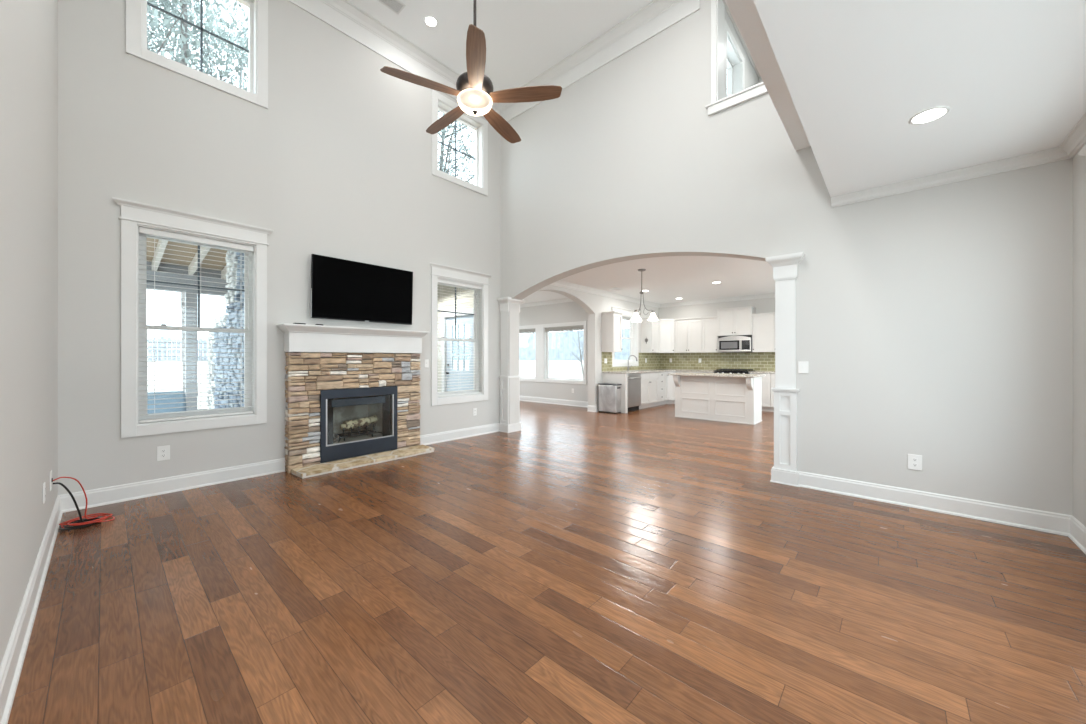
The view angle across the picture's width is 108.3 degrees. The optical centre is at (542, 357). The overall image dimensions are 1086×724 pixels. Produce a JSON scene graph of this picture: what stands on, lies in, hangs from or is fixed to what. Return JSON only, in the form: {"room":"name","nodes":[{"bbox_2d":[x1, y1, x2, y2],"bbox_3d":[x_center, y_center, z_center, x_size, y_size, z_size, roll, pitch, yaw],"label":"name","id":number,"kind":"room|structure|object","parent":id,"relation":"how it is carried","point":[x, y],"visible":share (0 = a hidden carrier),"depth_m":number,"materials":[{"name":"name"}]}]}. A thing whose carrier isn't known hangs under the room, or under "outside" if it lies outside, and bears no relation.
{"room":"living room","nodes":[
{"label":"living room","id":0,"kind":"room"},
{"bbox_2d":[0,0,57,665],"bbox_3d":[-1.709,-1.605,1.057,6.263,5.750,0.200,0,0,42],"label":"wall","id":1,"kind":"structure","parent":0,"point":[28,28],"depth_m":1.94,"materials":[{"name":"grey paint"}]},
{"bbox_2d":[0,495,62,723],"bbox_3d":[-1.707,1.197,1.209,6.063,0.146,0.028,0,0,42],"label":"baseboard","id":2,"kind":"structure","parent":1,"relation":"attached to","point":[14,656],"depth_m":1.76,"materials":[{"name":"paint"}]},
{"bbox_2d":[43,482,45,503],"bbox_3d":[-3.109,0.840,2.449,0.072,0.118,0.009,0,0,42],"label":"wall outlet","id":3,"kind":"object","parent":1,"relation":"attached to","point":[44,483],"visible":1,"depth_m":2.43,"materials":[{"name":"plastic"}]},
{"bbox_2d":[50,470,52,490],"bbox_3d":[-3.459,0.860,2.763,0.085,0.130,0.012,0,0,42],"label":"cable plate","id":4,"kind":"object","parent":1,"relation":"attached to","point":[51,478],"visible":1,"depth_m":2.76,"materials":[{"name":"plastic"}]},
{"bbox_2d":[53,482,101,530],"bbox_3d":[-3.469,1.074,2.934,0.255,0.390,0.234,0,0,42],"label":"cable","id":5,"kind":"object","parent":4,"relation":"hanging from","point":[81,520],"visible":0.74,"depth_m":2.91,"materials":[{"name":"plastic"}]},
{"bbox_2d":[53,477,114,527],"bbox_3d":[-3.450,1.058,2.961,0.260,0.418,0.300,0,0,42],"label":"cable","id":6,"kind":"object","parent":4,"relation":"hanging from","point":[100,514],"visible":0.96,"depth_m":2.97,"materials":[{"name":"plastic"}]},
{"bbox_2d":[146,237,228,410],"bbox_3d":[-4.784,-0.285,5.835,4.290,3.410,7.330,0,0,42],"label":"porch","id":7,"kind":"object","parent":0,"point":[193,297],"depth_m":6.77,"materials":[{"name":"white wood"}]},
{"bbox_2d":[58,0,499,494],"bbox_3d":[-2.502,-1.605,5.020,0.200,5.750,5.055,0,0,42],"label":"wall","id":8,"kind":"structure","parent":0,"point":[338,162],"depth_m":4.22,"materials":[{"name":"grey paint"}]},
{"bbox_2d":[157,445,169,460],"bbox_3d":[-3.558,0.892,3.680,0.009,0.135,0.088,0,0,42],"label":"wall outlet","id":9,"kind":"object","parent":8,"relation":"attached to","point":[163,452],"visible":1,"depth_m":3.68,"materials":[{"name":"plastic"}]},
{"bbox_2d":[59,458,284,512],"bbox_3d":[-3.431,1.197,3.809,0.028,0.146,1.610,0,0,42],"label":"baseboard","id":10,"kind":"structure","parent":8,"relation":"attached to","point":[137,490],"depth_m":3.69,"materials":[{"name":"paint"}]},
{"bbox_2d":[112,197,273,437],"bbox_3d":[-3.421,-0.346,3.920,0.215,2.107,1.191,0,0,42],"label":"window","id":11,"kind":"structure","parent":8,"relation":"in","point":[134,215],"depth_m":3.79,"materials":[{"name":"paint"}]},
{"bbox_2d":[139,227,253,422],"bbox_3d":[-3.414,-0.301,3.914,0.063,1.789,0.858,0,0,42],"label":"window blind","id":12,"kind":"object","parent":11,"relation":"attached to","point":[145,231],"visible":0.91,"depth_m":3.88,"materials":[{"name":"paint"}]},
{"bbox_2d":[126,0,267,108],"bbox_3d":[-3.420,-3.350,3.947,0.180,1.254,1.064,0,0,42],"label":"window","id":13,"kind":"structure","parent":8,"relation":"in","point":[136,10],"depth_m":4.00,"materials":[{"name":"paint"}]},
{"bbox_2d":[276,323,429,352],"bbox_3d":[-2.273,-0.218,4.923,0.269,0.303,1.765,0,0,42],"label":"fireplace mantel","id":14,"kind":"object","parent":8,"relation":"attached to","point":[297,337],"visible":1,"depth_m":4.74,"materials":[{"name":"paint"}]},
{"bbox_2d":[276,323,429,332],"bbox_3d":[-2.273,-0.360,4.923,0.269,0.020,1.765,0,0,42],"label":"shelf","id":15,"kind":"object","parent":14,"relation":"attached to","point":[284,325],"depth_m":4.64,"materials":[{"name":"paint"}]},
{"bbox_2d":[311,254,412,324],"bbox_3d":[-2.277,-0.836,5.042,0.102,0.738,1.278,0,0,42],"label":"television","id":16,"kind":"object","parent":8,"relation":"attached to","point":[341,289],"visible":1,"depth_m":4.94,"materials":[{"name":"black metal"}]},
{"bbox_2d":[287,0,499,115],"bbox_3d":[-2.318,-4.210,4.990,0.115,0.340,4.855,0,0,42],"label":"trim","id":17,"kind":"structure","parent":8,"relation":"attached to","point":[342,15],"depth_m":5.20,"materials":[{"name":"paint"}]},
{"bbox_2d":[424,359,428,367],"bbox_3d":[-1.703,0.080,5.751,0.018,0.118,0.072,0,0,42],"label":"light switch","id":18,"kind":"object","parent":8,"relation":"attached to","point":[426,361],"visible":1,"depth_m":5.75,"materials":[{"name":"plastic"}]},
{"bbox_2d":[420,423,498,444],"bbox_3d":[-1.291,1.197,6.205,0.028,0.146,1.615,0,0,42],"label":"baseboard","id":19,"kind":"structure","parent":8,"relation":"attached to","point":[428,439],"depth_m":6.15,"materials":[{"name":"paint"}]},
{"bbox_2d":[432,89,487,195],"bbox_3d":[-1.349,-3.350,6.266,0.180,1.254,1.064,0,0,42],"label":"window","id":20,"kind":"structure","parent":8,"relation":"in","point":[478,124],"depth_m":6.38,"materials":[{"name":"paint"}]},
{"bbox_2d":[430,262,491,405],"bbox_3d":[-1.336,-0.346,6.255,0.215,2.107,1.191,0,0,42],"label":"window","id":21,"kind":"structure","parent":8,"relation":"in","point":[438,271],"depth_m":6.34,"materials":[{"name":"paint"}]},
{"bbox_2d":[437,279,481,396],"bbox_3d":[-1.329,-0.301,6.248,0.063,1.789,0.858,0,0,42],"label":"window blind","id":22,"kind":"object","parent":21,"relation":"attached to","point":[460,285],"visible":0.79,"depth_m":6.26,"materials":[{"name":"paint"}]},
{"bbox_2d":[473,408,476,415],"bbox_3d":[-1.113,0.882,6.418,0.009,0.118,0.072,0,0,42],"label":"wall outlet","id":23,"kind":"object","parent":8,"relation":"attached to","point":[474,409],"visible":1,"depth_m":6.41,"materials":[{"name":"plastic"}]},
{"bbox_2d":[437,284,473,391],"bbox_3d":[-2.282,-0.260,8.516,3.850,3.360,0.015,0,0,42],"label":"ceiling","id":24,"kind":"structure","parent":0,"point":[441,297],"depth_m":8.33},
{"bbox_2d":[445,315,467,391],"bbox_3d":[-2.219,-0.215,8.579,3.860,2.970,0.160,0,0,42],"label":"door frame","id":25,"kind":"structure","parent":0,"point":[464,315],"depth_m":8.34,"materials":[{"name":"grey paint"}]},
{"bbox_2d":[442,308,473,391],"bbox_3d":[-1.696,0.145,8.024,1.180,2.250,0.090,0,0,42],"label":"door","id":26,"kind":"structure","parent":25,"relation":"in","point":[451,378],"depth_m":8.09,"materials":[{"name":"paint"}]},
{"bbox_2d":[347,0,653,91],"bbox_3d":[-0.790,-4.430,3.649,4.580,0.100,5.290,0,0,42],"label":"ceiling","id":27,"kind":"structure","parent":0,"point":[524,38],"depth_m":5.19,"materials":[{"name":"white paint"}]},
{"bbox_2d":[377,0,405,13],"bbox_3d":[-1.927,-4.376,4.771,0.190,0.008,0.450,0,0,42],"label":"ceiling vent","id":28,"kind":"object","parent":27,"relation":"in","point":[396,6],"visible":1,"depth_m":4.87,"materials":[{"name":"metal"}]},
{"bbox_2d":[424,16,437,26],"bbox_3d":[-1.458,-4.376,5.111,0.170,0.006,0.170,0,0,42],"label":"recessed light","id":29,"kind":"object","parent":27,"relation":"in","point":[430,21],"visible":1,"depth_m":5.11,"materials":[{"name":"paint"}]},
{"bbox_2d":[380,0,561,142],"bbox_3d":[-0.654,-3.299,3.623,1.473,2.161,1.519,0,0,42],"label":"ceiling fan","id":30,"kind":"object","parent":27,"relation":"hanging from","point":[476,96],"visible":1,"depth_m":3.47,"materials":[{"name":"brown wood"}]},
{"bbox_2d":[8,401,1085,723],"bbox_3d":[0.491,1.330,6.815,10.653,0.120,11.720,0,0,42],"label":"floor","id":31,"kind":"structure","parent":0,"point":[576,565],"depth_m":2.06,"materials":[{"name":"brown wood"}]},
{"bbox_2d":[284,352,420,472],"bbox_3d":[-2.306,0.603,4.956,0.175,1.334,1.617,0,0,42],"label":"stone fireplace","id":32,"kind":"object","parent":31,"relation":"on","point":[306,374],"visible":0.94,"depth_m":4.64,"materials":[{"name":"brown stone"}]},
{"bbox_2d":[319,386,396,462],"bbox_3d":[-2.421,0.795,5.038,0.443,0.840,0.940,0,0,42],"label":"fireplace insert","id":33,"kind":"object","parent":32,"relation":"in","point":[337,406],"depth_m":5.01,"materials":[{"name":"black metal"}]},
{"bbox_2d":[333,433,337,441],"bbox_3d":[-2.598,0.979,4.842,0.115,0.122,0.167,0,0,-8],"label":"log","id":34,"kind":"object","parent":33,"relation":"in","point":[335,436],"visible":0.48,"depth_m":4.82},
{"bbox_2d":[331,396,384,406],"bbox_3d":[-2.330,0.545,4.950,0.090,0.090,0.660,0,0,42],"label":"hood","id":35,"kind":"object","parent":33,"relation":"attached to","point":[342,402],"depth_m":4.90,"materials":[{"name":"black metal"}]},
{"bbox_2d":[340,415,377,430],"bbox_3d":[-2.378,0.842,5.089,0.121,0.151,0.481,0,0,36],"label":"log","id":36,"kind":"object","parent":33,"relation":"on","point":[364,421],"visible":0.99,"depth_m":5.03,"materials":[{"name":"ceramic"}]},
{"bbox_2d":[348,423,375,430],"bbox_3d":[-2.417,0.905,5.202,0.104,0.103,0.388,0,0,42],"label":"log","id":37,"kind":"object","parent":33,"relation":"on","point":[370,425],"visible":0.32,"depth_m":5.21,"materials":[{"name":"black"}]},
{"bbox_2d":[291,445,434,478],"bbox_3d":[-2.110,1.242,4.801,0.308,0.055,1.620,0,0,42],"label":"stone hearth","id":38,"kind":"object","parent":31,"relation":"on","point":[350,463],"visible":1,"depth_m":4.65,"materials":[{"name":"beige stone"}]},
{"bbox_2d":[497,297,524,432],"bbox_3d":[-0.578,0.120,6.848,0.327,2.300,0.407,0,0,42],"label":"square column","id":39,"kind":"structure","parent":31,"relation":"on","point":[504,426],"depth_m":6.75,"materials":[{"name":"paint"}]},
{"bbox_2d":[598,383,621,413],"bbox_3d":[1.543,0.934,9.140,0.495,0.672,0.290,0,0,42],"label":"trash bin","id":40,"kind":"object","parent":31,"relation":"on","point":[609,394],"visible":1,"depth_m":9.04,"materials":[{"name":"metal"}]},
{"bbox_2d":[602,373,627,412],"bbox_3d":[1.692,0.818,9.279,0.638,0.905,0.095,0,0,42],"label":"end panel","id":41,"kind":"object","parent":31,"relation":"on","point":[622,379],"visible":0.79,"depth_m":9.10,"materials":[{"name":"paint"}]},
{"bbox_2d":[628,373,641,411],"bbox_3d":[1.964,0.818,9.535,0.687,0.904,0.640,0,0,42],"label":"dishwasher","id":42,"kind":"object","parent":31,"relation":"on","point":[634,379],"visible":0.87,"depth_m":9.33,"materials":[{"name":"silver metal"}]},
{"bbox_2d":[639,372,657,408],"bbox_3d":[2.480,0.818,10.150,0.652,0.905,0.955,0,0,42],"label":"base cabinet","id":43,"kind":"object","parent":31,"relation":"on","point":[649,381],"visible":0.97,"depth_m":9.94,"materials":[{"name":"paint"}]},
{"bbox_2d":[655,372,664,405],"bbox_3d":[2.932,0.818,10.656,0.652,0.905,0.398,0,0,42],"label":"base cabinet","id":44,"kind":"object","parent":31,"relation":"on","point":[661,380],"visible":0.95,"depth_m":10.45,"materials":[{"name":"paint"}]},
{"bbox_2d":[662,371,683,404],"bbox_3d":[3.531,0.818,11.039,1.036,0.905,0.966,0,0,42],"label":"base cabinet","id":45,"kind":"object","parent":31,"relation":"on","point":[669,382],"visible":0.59,"depth_m":10.75,"materials":[{"name":"paint"}]},
{"bbox_2d":[602,369,713,373],"bbox_3d":[3.110,0.347,9.995,1.798,0.034,3.083,0,0,42],"label":"countertop","id":46,"kind":"structure","parent":45,"relation":"on","point":[652,370],"depth_m":10.22,"materials":[{"name":"stone"}]},
{"bbox_2d":[627,355,637,370],"bbox_3d":[2.320,0.126,10.193,0.270,0.405,0.060,0,0,2],"label":"kitchen faucet","id":47,"kind":"object","parent":46,"relation":"on","point":[628,367],"visible":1,"depth_m":10.18,"materials":[{"name":"silver metal"}]},
{"bbox_2d":[673,375,761,424],"bbox_3d":[3.579,0.818,8.137,1.556,0.904,0.773,0,0,42],"label":"kitchen island","id":48,"kind":"object","parent":31,"relation":"on","point":[723,399],"visible":0.94,"depth_m":7.89,"materials":[{"name":"paint"}]},
{"bbox_2d":[668,372,764,377],"bbox_3d":[3.577,0.347,8.155,1.670,0.035,0.870,0,0,42],"label":"island countertop","id":49,"kind":"structure","parent":48,"relation":"on","point":[682,373],"depth_m":7.85,"materials":[{"name":"stone"}]},
{"bbox_2d":[714,369,754,373],"bbox_3d":[4.876,0.767,10.000,0.800,0.965,0.702,0,0,42],"label":"range","id":50,"kind":"object","parent":31,"relation":"on","point":[732,371],"visible":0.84,"depth_m":9.82,"materials":[{"name":"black metal"}]},
{"bbox_2d":[714,370,754,371],"bbox_3d":[4.887,0.326,10.012,0.790,0.016,0.635,0,0,42],"label":"cooktop","id":51,"kind":"object","parent":50,"relation":"in","point":[714,370],"depth_m":9.99,"materials":[{"name":"black metal"}]},
{"bbox_2d":[750,373,770,411],"bbox_3d":[5.379,0.818,9.599,0.445,0.905,0.652,0,0,42],"label":"base cabinet","id":52,"kind":"object","parent":31,"relation":"on","point":[766,380],"visible":0.41,"depth_m":9.29,"materials":[{"name":"paint"}]},
{"bbox_2d":[771,374,774,411],"bbox_3d":[5.885,0.818,9.147,0.908,0.905,0.652,0,0,42],"label":"base cabinet","id":53,"kind":"object","parent":31,"relation":"on","point":[772,375],"visible":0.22,"depth_m":9.20,"materials":[{"name":"paint"}]},
{"bbox_2d":[749,371,774,373],"bbox_3d":[5.719,0.347,9.301,1.360,0.034,0.643,0,0,42],"label":"countertop","id":54,"kind":"structure","parent":53,"relation":"on","point":[770,372],"depth_m":9.47,"materials":[{"name":"stone"}]},
{"bbox_2d":[765,252,803,486],"bbox_3d":[2.535,0.120,4.067,0.325,2.300,0.407,0,0,42],"label":"square column","id":55,"kind":"structure","parent":31,"relation":"on","point":[785,267],"depth_m":3.96,"materials":[{"name":"paint"}]},
{"bbox_2d":[519,301,587,401],"bbox_3d":[0.024,-0.215,11.241,4.060,2.970,0.200,0,0,42],"label":"wall","id":56,"kind":"structure","parent":0,"point":[564,312],"depth_m":10.85,"materials":[{"name":"grey paint"}]},
{"bbox_2d":[519,325,537,381],"bbox_3d":[-0.667,-0.135,11.818,1.530,1.640,0.180,0,0,42],"label":"window","id":57,"kind":"structure","parent":56,"relation":"in","point":[522,378],"depth_m":11.29,"materials":[{"name":"paint"}]},
{"bbox_2d":[519,328,534,333],"bbox_3d":[-0.680,-0.795,11.803,1.320,0.121,0.060,0,0,42],"label":"window blind","id":58,"kind":"object","parent":57,"relation":"attached to","point":[521,331],"visible":0.5,"depth_m":11.60,"materials":[{"name":"fabric"}]},
{"bbox_2d":[538,324,540,381],"bbox_3d":[-0.093,-0.135,11.200,0.150,1.640,0.018,0,0,42],"label":"trim","id":59,"kind":"structure","parent":56,"relation":"attached to","point":[539,326],"depth_m":11.19,"materials":[{"name":"paint"}]},
{"bbox_2d":[520,298,572,307],"bbox_3d":[0.002,-1.550,11.066,3.860,0.100,0.090,0,0,42],"label":"trim","id":60,"kind":"structure","parent":56,"relation":"attached to","point":[562,300],"depth_m":10.98,"materials":[{"name":"paint"}]},
{"bbox_2d":[520,396,587,407],"bbox_3d":[0.023,1.197,11.089,3.860,0.146,0.028,0,0,42],"label":"baseboard","id":61,"kind":"structure","parent":56,"relation":"attached to","point":[522,398],"depth_m":10.80,"materials":[{"name":"paint"}]},
{"bbox_2d":[541,321,586,384],"bbox_3d":[0.594,-0.135,10.692,1.550,1.640,0.180,0,0,42],"label":"window","id":62,"kind":"structure","parent":56,"relation":"in","point":[544,335],"depth_m":10.89,"materials":[{"name":"paint"}]},
{"bbox_2d":[545,325,583,331],"bbox_3d":[0.580,-0.795,10.678,1.340,0.121,0.060,0,0,42],"label":"window blind","id":63,"kind":"object","parent":62,"relation":"attached to","point":[579,327],"visible":0.86,"depth_m":10.64,"materials":[{"name":"fabric"}]},
{"bbox_2d":[538,285,658,405],"bbox_3d":[1.383,-0.215,9.565,0.200,2.970,6.430,0,0,42],"label":"wall","id":64,"kind":"structure","parent":0,"point":[594,305],"depth_m":9.31,"materials":[{"name":"grey paint"}]},
{"bbox_2d":[588,405,594,411],"bbox_3d":[1.137,1.197,9.290,0.200,0.146,0.028,0,0,42],"label":"baseboard","id":65,"kind":"object","parent":64,"relation":"attached to","point":[591,408],"visible":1,"depth_m":9.28,"materials":[{"name":"paint"}]},
{"bbox_2d":[549,280,659,307],"bbox_3d":[1.425,-1.550,9.394,0.090,0.100,6.230,0,0,42],"label":"trim","id":66,"kind":"structure","parent":64,"relation":"attached to","point":[563,284],"depth_m":9.35,"materials":[{"name":"paint"}]},
{"bbox_2d":[602,311,622,351],"bbox_3d":[1.674,-0.623,9.469,0.358,0.955,0.395,0,0,42],"label":"upper cabinet","id":67,"kind":"object","parent":64,"relation":"attached to","point":[612,320],"visible":1,"depth_m":9.35,"materials":[{"name":"paint"}]},
{"bbox_2d":[612,306,640,366],"bbox_3d":[2.121,-0.530,10.320,0.215,1.500,1.447,0,0,42],"label":"window","id":68,"kind":"structure","parent":64,"relation":"in","point":[627,314],"depth_m":10.70,"materials":[{"name":"paint"}]},
{"bbox_2d":[641,318,660,352],"bbox_3d":[3.023,-0.623,10.979,0.358,0.955,0.505,0,0,42],"label":"upper cabinet","id":69,"kind":"object","parent":64,"relation":"attached to","point":[649,329],"visible":0.8,"depth_m":10.84,"materials":[{"name":"paint"}]},
{"bbox_2d":[660,319,673,352],"bbox_3d":[3.491,-0.623,11.301,0.628,0.955,0.628,0,0,42],"label":"upper cabinet","id":70,"kind":"object","parent":64,"relation":"attached to","point":[666,325],"visible":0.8,"depth_m":11.09,"materials":[{"name":"paint"}]},
{"bbox_2d":[522,256,774,303],"bbox_3d":[2.179,-1.660,8.854,10.453,0.120,6.430,0,0,42],"label":"ceiling","id":71,"kind":"structure","parent":0,"point":[667,278],"depth_m":7.90,"materials":[{"name":"white paint"}]},
{"bbox_2d":[631,269,657,321],"bbox_3d":[1.762,-1.139,7.069,0.533,0.919,0.498,0,0,42],"label":"chandelier","id":72,"kind":"object","parent":71,"relation":"hanging from","point":[635,318],"visible":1,"depth_m":7.04,"materials":[{"name":"white glass"}]},
{"bbox_2d":[659,297,774,369],"bbox_3d":[5.768,-0.215,9.825,6.393,2.970,0.200,0,0,42],"label":"wall","id":73,"kind":"structure","parent":0,"point":[765,305],"depth_m":10.76,"materials":[{"name":"grey paint"}]},
{"bbox_2d":[674,317,701,352],"bbox_3d":[4.093,-0.623,10.944,0.775,0.955,0.358,0,0,42],"label":"upper cabinet","id":74,"kind":"object","parent":73,"relation":"attached to","point":[687,331],"visible":0.94,"depth_m":10.82,"materials":[{"name":"paint"}]},
{"bbox_2d":[602,352,774,371],"bbox_3d":[4.068,0.092,9.140,4.369,0.473,3.084,0,0,42],"label":"tile backsplash","id":75,"kind":"structure","parent":73,"relation":"attached to","point":[757,361],"depth_m":10.63,"materials":[{"name":"green tile"}]},
{"bbox_2d":[702,316,721,352],"bbox_3d":[4.534,-0.623,10.550,0.403,0.955,0.358,0,0,42],"label":"upper cabinet","id":76,"kind":"object","parent":73,"relation":"attached to","point":[709,324],"visible":0.93,"depth_m":10.45,"materials":[{"name":"paint"}]},
{"bbox_2d":[659,293,774,307],"bbox_3d":[5.745,-1.550,9.651,6.193,0.100,0.090,0,0,42],"label":"trim","id":77,"kind":"structure","parent":73,"relation":"attached to","point":[769,295],"depth_m":10.53,"materials":[{"name":"paint"}]},
{"bbox_2d":[717,306,755,335],"bbox_3d":[4.974,-0.927,10.124,0.818,0.705,0.408,0,0,42],"label":"upper cabinet","id":78,"kind":"object","parent":73,"relation":"attached to","point":[737,320],"visible":0.98,"depth_m":9.97,"materials":[{"name":"paint"}]},
{"bbox_2d":[718,335,751,351],"bbox_3d":[4.971,-0.364,10.107,0.790,0.418,0.437,0,0,42],"label":"microwave","id":79,"kind":"object","parent":78,"relation":"attached to","point":[736,343],"visible":1,"depth_m":9.95,"materials":[{"name":"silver metal"}]},
{"bbox_2d":[752,312,773,351],"bbox_3d":[5.476,-0.623,9.709,0.478,0.955,0.358,0,0,42],"label":"upper cabinet","id":80,"kind":"object","parent":73,"relation":"attached to","point":[762,323],"visible":0.93,"depth_m":9.60,"materials":[{"name":"paint"}]},
{"bbox_2d":[774,312,774,351],"bbox_3d":[5.834,-0.623,9.390,0.478,0.955,0.358,0,0,42],"label":"upper cabinet","id":81,"kind":"object","parent":73,"relation":"attached to","point":[774,312],"visible":0.16,"depth_m":9.43,"materials":[{"name":"paint"}]},
{"bbox_2d":[725,9,758,88],"bbox_3d":[2.639,-3.465,5.312,0.140,1.630,1.760,0,0,42],"label":"wall","id":82,"kind":"structure","parent":0,"point":[751,77],"depth_m":5.37,"materials":[{"name":"grey paint"}]},
{"bbox_2d":[725,20,744,96],"bbox_3d":[2.343,-3.415,4.980,0.180,1.150,0.830,0,0,42],"label":"window","id":83,"kind":"structure","parent":82,"relation":"in","point":[734,58],"depth_m":5.16,"materials":[{"name":"glass"}]},
{"bbox_2d":[725,4,760,76],"bbox_3d":[3.400,-3.465,4.633,1.900,1.630,1.760,0,0,42],"label":"wall","id":84,"kind":"structure","parent":0,"point":[726,7],"depth_m":5.14,"materials":[{"name":"grey paint"}]},
{"bbox_2d":[500,0,1072,515],"bbox_3d":[1.473,-1.605,5.017,6.393,5.750,0.235,0,0,42],"label":"wall","id":85,"kind":"structure","parent":0,"point":[935,323],"depth_m":3.67,"materials":[{"name":"grey paint"}]},
{"bbox_2d":[500,0,699,121],"bbox_3d":[0.499,-4.210,5.652,3.435,0.340,0.115,0,0,42],"label":"trim","id":86,"kind":"structure","parent":85,"relation":"attached to","point":[656,16],"depth_m":5.30,"materials":[{"name":"paint"}]},
{"bbox_2d":[705,0,767,115],"bbox_3d":[2.262,-3.475,4.281,0.870,1.430,0.280,0,0,42],"label":"trim","id":87,"kind":"structure","parent":85,"relation":"attached to","point":[719,102],"depth_m":4.42,"materials":[{"name":"paint"}]},
{"bbox_2d":[798,361,807,372],"bbox_3d":[2.565,0.092,3.871,0.085,0.118,0.018,0,0,42],"label":"light switch","id":88,"kind":"object","parent":85,"relation":"attached to","point":[802,365],"visible":1,"depth_m":3.87,"materials":[{"name":"plastic"}]},
{"bbox_2d":[908,454,921,470],"bbox_3d":[3.165,0.887,3.341,0.088,0.128,0.009,0,0,42],"label":"wall outlet","id":89,"kind":"object","parent":85,"relation":"attached to","point":[914,461],"visible":1,"depth_m":3.34,"materials":[{"name":"plastic"}]},
{"bbox_2d":[799,471,1071,535],"bbox_3d":[3.151,1.197,3.341,1.656,0.146,0.028,0,0,42],"label":"baseboard","id":90,"kind":"structure","parent":85,"relation":"attached to","point":[1044,521],"depth_m":3.21,"materials":[{"name":"paint"}]},
{"bbox_2d":[831,147,1069,207],"bbox_3d":[3.234,-1.466,3.236,1.393,0.078,0.075,0,0,42],"label":"trim","id":91,"kind":"structure","parent":85,"relation":"attached to","point":[1050,155],"depth_m":3.15,"materials":[{"name":"paint"}]},
{"bbox_2d":[725,0,1085,196],"bbox_3d":[1.534,-2.993,1.550,1.683,2.975,4.855,0,0,42],"label":"ceiling","id":92,"kind":"structure","parent":0,"point":[845,80],"depth_m":2.16,"materials":[{"name":"white paint"}]},
{"bbox_2d":[909,106,949,124],"bbox_3d":[2.395,-1.501,2.437,0.184,0.006,0.184,0,0,42],"label":"recessed light","id":93,"kind":"object","parent":92,"relation":"in","point":[932,114],"visible":1,"depth_m":2.43,"materials":[{"name":"paint"}]},
{"bbox_2d":[1073,144,1085,526],"bbox_3d":[4.456,-1.605,3.408,0.200,5.750,11.520,0,0,42],"label":"wall","id":94,"kind":"structure","parent":0,"point":[1079,162],"depth_m":2.70,"materials":[{"name":"grey paint"}]},
{"bbox_2d":[1059,113,1085,157],"bbox_3d":[2.133,-1.466,1.014,0.075,0.078,4.855,0,0,42],"label":"trim","id":95,"kind":"structure","parent":94,"relation":"attached to","point":[1075,140],"depth_m":2.64,"materials":[{"name":"paint"}]},
{"bbox_2d":[1068,516,1085,553],"bbox_3d":[2.151,1.197,0.999,0.028,0.146,4.855,0,0,42],"label":"baseboard","id":96,"kind":"structure","parent":94,"relation":"attached to","point":[1077,534],"depth_m":2.67,"materials":[{"name":"paint"}]},
{"bbox_2d":[1078,145,1085,155],"bbox_3d":[3.182,-0.211,2.052,0.215,2.257,1.201,0,0,42],"label":"trim","id":97,"kind":"structure","parent":94,"relation":"in","point":[1082,152],"depth_m":2.52,"materials":[{"name":"paint"}]},
{"bbox_3d":[-4.676,1.515,5.731,3.990,0.190,7.320,0,0,42],"label":"floor","id":98,"kind":"structure","parent":0,"visible":0},
{"bbox_2d":[147,391,185,413],"bbox_3d":[-4.561,0.920,4.543,0.855,1.000,0.860,0,0,42],"label":"patio chair","id":99,"kind":"object","parent":98,"relation":"on","point":[169,395],"visible":0.05,"depth_m":4.85,"materials":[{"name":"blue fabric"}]},
{"bbox_2d":[206,251,243,408],"bbox_3d":[-4.266,-0.154,5.906,3.569,3.149,0.774,0,0,42],"label":"chimney","id":100,"kind":"object","parent":98,"relation":"on","point":[226,345],"visible":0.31,"depth_m":5.68,"materials":[{"name":"stone"}]},
{"label":"outside","id":101,"kind":"structure","parent":0,"visible":0},
{"bbox_2d":[147,359,583,408],"bbox_3d":[0.669,0.870,19.514,75.000,1.500,90.000,0,0,42],"label":"ground","id":102,"kind":"structure","parent":101,"point":[572,369],"depth_m":15.08,"materials":[{"name":"white snow"}]},
{"bbox_2d":[147,336,211,360],"bbox_3d":[-18.904,-0.370,13.271,0.160,1.080,22.610,0,0,42],"label":"privacy fence","id":103,"kind":"object","parent":102,"relation":"on","point":[162,350],"visible":0.06,"depth_m":16.72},
{"bbox_2d":[147,0,247,395],"bbox_3d":[-10.659,-8.700,10.061,8.570,19.551,12.692,0,0,-19],"label":"tree","id":104,"kind":"object","parent":102,"relation":"on","point":[185,54],"visible":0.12,"depth_m":10.80,"materials":[{"name":"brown plant"}]},
{"bbox_2d":[147,0,247,88],"bbox_3d":[-18.400,-12.661,21.337,14.875,25.566,16.982,0,0,20],"label":"tree","id":105,"kind":"object","parent":102,"relation":"on","point":[227,9],"visible":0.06,"depth_m":21.99,"materials":[{"name":"green plant"}]},
{"bbox_2d":[438,111,474,183],"bbox_3d":[-3.670,-8.837,15.975,12.095,20.623,14.049,0,0,30],"label":"tree","id":106,"kind":"object","parent":102,"relation":"on","point":[444,131],"visible":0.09,"depth_m":14.83,"materials":[{"name":"green plant"}]},
{"bbox_2d":[453,328,629,359],"bbox_3d":[1.394,-0.820,25.651,36.095,1.980,0.160,0,0,42],"label":"privacy fence","id":107,"kind":"object","parent":102,"relation":"on","point":[557,340],"visible":0.12,"depth_m":25.82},
{"bbox_2d":[563,330,583,378],"bbox_3d":[1.589,-0.494,15.646,1.847,3.225,2.108,0,0,42],"label":"tree","id":108,"kind":"object","parent":102,"relation":"on","point":[579,346],"visible":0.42,"depth_m":15.59,"materials":[{"name":"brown plant"}]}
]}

